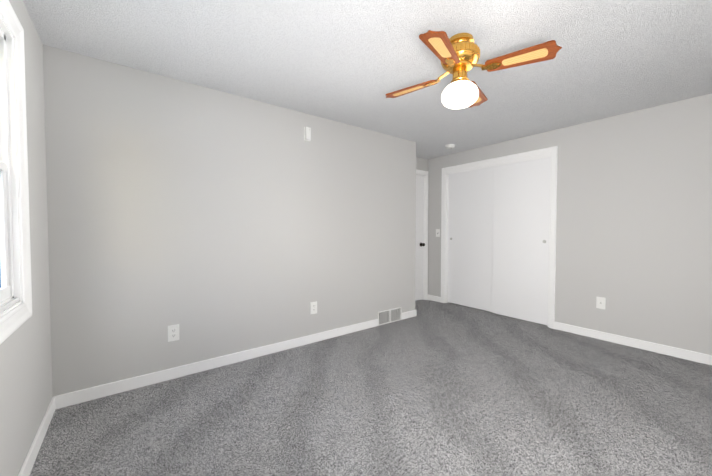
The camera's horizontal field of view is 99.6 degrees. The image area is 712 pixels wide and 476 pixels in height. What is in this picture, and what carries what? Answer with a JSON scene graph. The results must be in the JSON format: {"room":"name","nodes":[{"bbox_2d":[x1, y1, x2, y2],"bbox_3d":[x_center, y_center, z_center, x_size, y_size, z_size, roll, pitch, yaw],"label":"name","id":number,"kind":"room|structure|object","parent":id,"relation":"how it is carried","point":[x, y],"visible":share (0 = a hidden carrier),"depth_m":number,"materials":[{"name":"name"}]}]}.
{"room":"empty bedroom","nodes":[
{"label":"empty bedroom","id":0,"kind":"room"},
{"bbox_2d":[0,0,52,475],"bbox_3d":[-1.150,-0.019,0.758,0.120,2.300,4.070,-1,2,-37],"label":"wall","id":1,"kind":"structure","parent":0,"point":[26,394],"depth_m":1.58,"materials":[{"name":"grey paint"}]},
{"bbox_2d":[0,0,31,343],"bbox_3d":[-1.347,-0.296,1.027,0.142,1.382,0.970,-1,2,-37],"label":"double-hung window","id":2,"kind":"structure","parent":1,"relation":"in","point":[7,299],"depth_m":1.35,"materials":[{"name":"white plastic"}]},
{"bbox_2d":[18,396,55,475],"bbox_3d":[-0.936,1.092,0.619,0.014,0.086,3.300,-1,2,-37],"label":"baseboard","id":3,"kind":"structure","parent":1,"relation":"attached to","point":[29,462],"depth_m":1.55,"materials":[{"name":"white paint"}]},
{"bbox_2d":[43,45,415,395],"bbox_3d":[-0.822,-0.086,3.159,3.556,2.300,0.650,-1,2,-37],"label":"wall","id":4,"kind":"structure","parent":0,"point":[213,223],"depth_m":2.42,"materials":[{"name":"grey paint"}]},
{"bbox_2d":[168,324,178,341],"bbox_3d":[-1.407,0.733,2.320,0.076,0.122,0.009,-1,2,-37],"label":"outlet","id":5,"kind":"object","parent":4,"relation":"attached to","point":[173,332],"visible":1,"depth_m":2.32,"materials":[{"name":"white plastic"}]},
{"bbox_2d":[53,319,377,408],"bbox_3d":[-0.837,1.033,2.760,2.770,0.086,0.014,-1,2,-37],"label":"baseboard","id":6,"kind":"structure","parent":4,"relation":"attached to","point":[87,394],"depth_m":2.40,"materials":[{"name":"white paint"}]},
{"bbox_2d":[304,127,310,140],"bbox_3d":[-0.475,-1.031,2.969,0.068,0.130,0.030,-1,2,-37],"label":"door chime","id":7,"kind":"object","parent":4,"relation":"attached to","point":[307,133],"visible":1,"depth_m":2.96,"materials":[{"name":"white plastic"}]},
{"bbox_2d":[310,301,316,313],"bbox_3d":[-0.429,0.712,3.066,0.076,0.122,0.009,-1,2,-37],"label":"outlet","id":8,"kind":"object","parent":4,"relation":"attached to","point":[313,307],"visible":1,"depth_m":3.06,"materials":[{"name":"white plastic"}]},
{"bbox_2d":[378,307,401,325],"bbox_3d":[0.421,0.966,3.723,0.400,0.166,0.007,-1,2,-37],"label":"air vent","id":9,"kind":"object","parent":4,"relation":"in","point":[389,316],"visible":1,"depth_m":3.72,"materials":[{"name":"white plastic"}]},
{"bbox_2d":[401,310,416,319],"bbox_3d":[0.693,1.001,3.928,0.280,0.086,0.014,-1,2,-37],"label":"baseboard","id":10,"kind":"structure","parent":4,"relation":"attached to","point":[409,314],"depth_m":3.92,"materials":[{"name":"white paint"}]},
{"bbox_2d":[23,0,711,158],"bbox_3d":[0.938,-1.253,2.318,5.933,0.080,4.630,-1,2,-37],"label":"ceiling","id":11,"kind":"structure","parent":0,"point":[352,62],"depth_m":1.95,"materials":[{"name":"white paint"}]},
{"bbox_2d":[445,144,454,148],"bbox_3d":[1.283,-1.242,4.098,0.136,0.040,0.136,-1,2,-37],"label":"smoke detector","id":12,"kind":"object","parent":11,"relation":"attached to","point":[450,146],"visible":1,"depth_m":4.06,"materials":[{"name":"white plastic"}]},
{"bbox_2d":[386,30,561,108],"bbox_3d":[0.631,-1.001,1.827,0.764,0.396,0.764,0,2,-10],"label":"ceiling fan","id":13,"kind":"object","parent":11,"relation":"hanging from","point":[458,55],"visible":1,"depth_m":1.73,"materials":[{"name":"brown wood"}]},
{"bbox_2d":[29,299,711,475],"bbox_3d":[0.938,1.126,2.384,5.933,0.080,4.630,-1,2,-37],"label":"floor","id":14,"kind":"structure","parent":0,"point":[433,388],"depth_m":1.90,"materials":[{"name":"grey carpet"}]},
{"bbox_2d":[416,157,427,170],"bbox_3d":[0.827,-0.130,4.750,1.037,2.300,0.120,-1,2,-37],"label":"wall","id":15,"kind":"structure","parent":0,"point":[421,163],"depth_m":4.82,"materials":[{"name":"grey paint"}]},
{"bbox_2d":[415,175,424,300],"bbox_3d":[0.822,0.004,4.678,0.734,2.014,0.105,-1,2,-37],"label":"entry door","id":16,"kind":"structure","parent":15,"relation":"in","point":[420,244],"depth_m":4.85,"materials":[{"name":"white paint"}]},
{"bbox_2d":[416,169,428,299],"bbox_3d":[0.792,-0.029,4.716,0.882,2.100,0.137,-1,2,-37],"label":"door frame","id":17,"kind":"structure","parent":15,"relation":"attached to","point":[425,252],"depth_m":4.91,"materials":[{"name":"white paint"}]},
{"bbox_2d":[428,93,711,354],"bbox_3d":[2.390,-0.094,3.459,0.120,2.300,4.070,-1,2,-37],"label":"wall","id":18,"kind":"structure","parent":0,"point":[634,223],"depth_m":2.94,"materials":[{"name":"grey paint"}]},
{"bbox_2d":[428,294,440,302],"bbox_3d":[1.258,0.975,4.861,0.014,0.086,0.275,-1,2,-37],"label":"baseboard","id":19,"kind":"structure","parent":18,"relation":"attached to","point":[434,298],"depth_m":4.84,"materials":[{"name":"white paint"}]},
{"bbox_2d":[436,229,439,236],"bbox_3d":[1.296,-0.080,4.776,0.021,0.122,0.076,-1,2,-37],"label":"light switch","id":20,"kind":"object","parent":18,"relation":"attached to","point":[437,232],"visible":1,"depth_m":4.77,"materials":[{"name":"white plastic"}]},
{"bbox_2d":[448,167,492,311],"bbox_3d":[1.692,0.009,4.410,0.036,2.018,0.780,-1,2,-37],"label":"closet door","id":21,"kind":"structure","parent":18,"relation":"in","point":[470,219],"depth_m":4.40,"materials":[{"name":"white paint"}]},
{"bbox_2d":[441,146,557,328],"bbox_3d":[1.869,-0.017,4.130,0.137,2.110,1.585,-1,2,-37],"label":"trim","id":22,"kind":"structure","parent":18,"relation":"attached to","point":[552,152],"depth_m":3.75,"materials":[{"name":"white paint"}]},
{"bbox_2d":[492,157,550,324],"bbox_3d":[2.085,0.025,3.829,0.036,2.018,0.698,-1,2,-37],"label":"closet door","id":23,"kind":"structure","parent":18,"relation":"in","point":[521,214],"depth_m":3.79,"materials":[{"name":"white paint"}]},
{"bbox_2d":[596,297,605,308],"bbox_3d":[2.557,0.680,3.143,0.024,0.122,0.076,-1,2,-37],"label":"outlet","id":24,"kind":"object","parent":18,"relation":"attached to","point":[600,302],"visible":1,"depth_m":3.14,"materials":[{"name":"white plastic"}]},
{"bbox_2d":[554,322,711,364],"bbox_3d":[2.901,1.034,2.710,0.014,0.086,1.970,-1,2,-37],"label":"baseboard","id":25,"kind":"structure","parent":18,"relation":"attached to","point":[703,358],"depth_m":2.91,"materials":[{"name":"white paint"}]}
]}

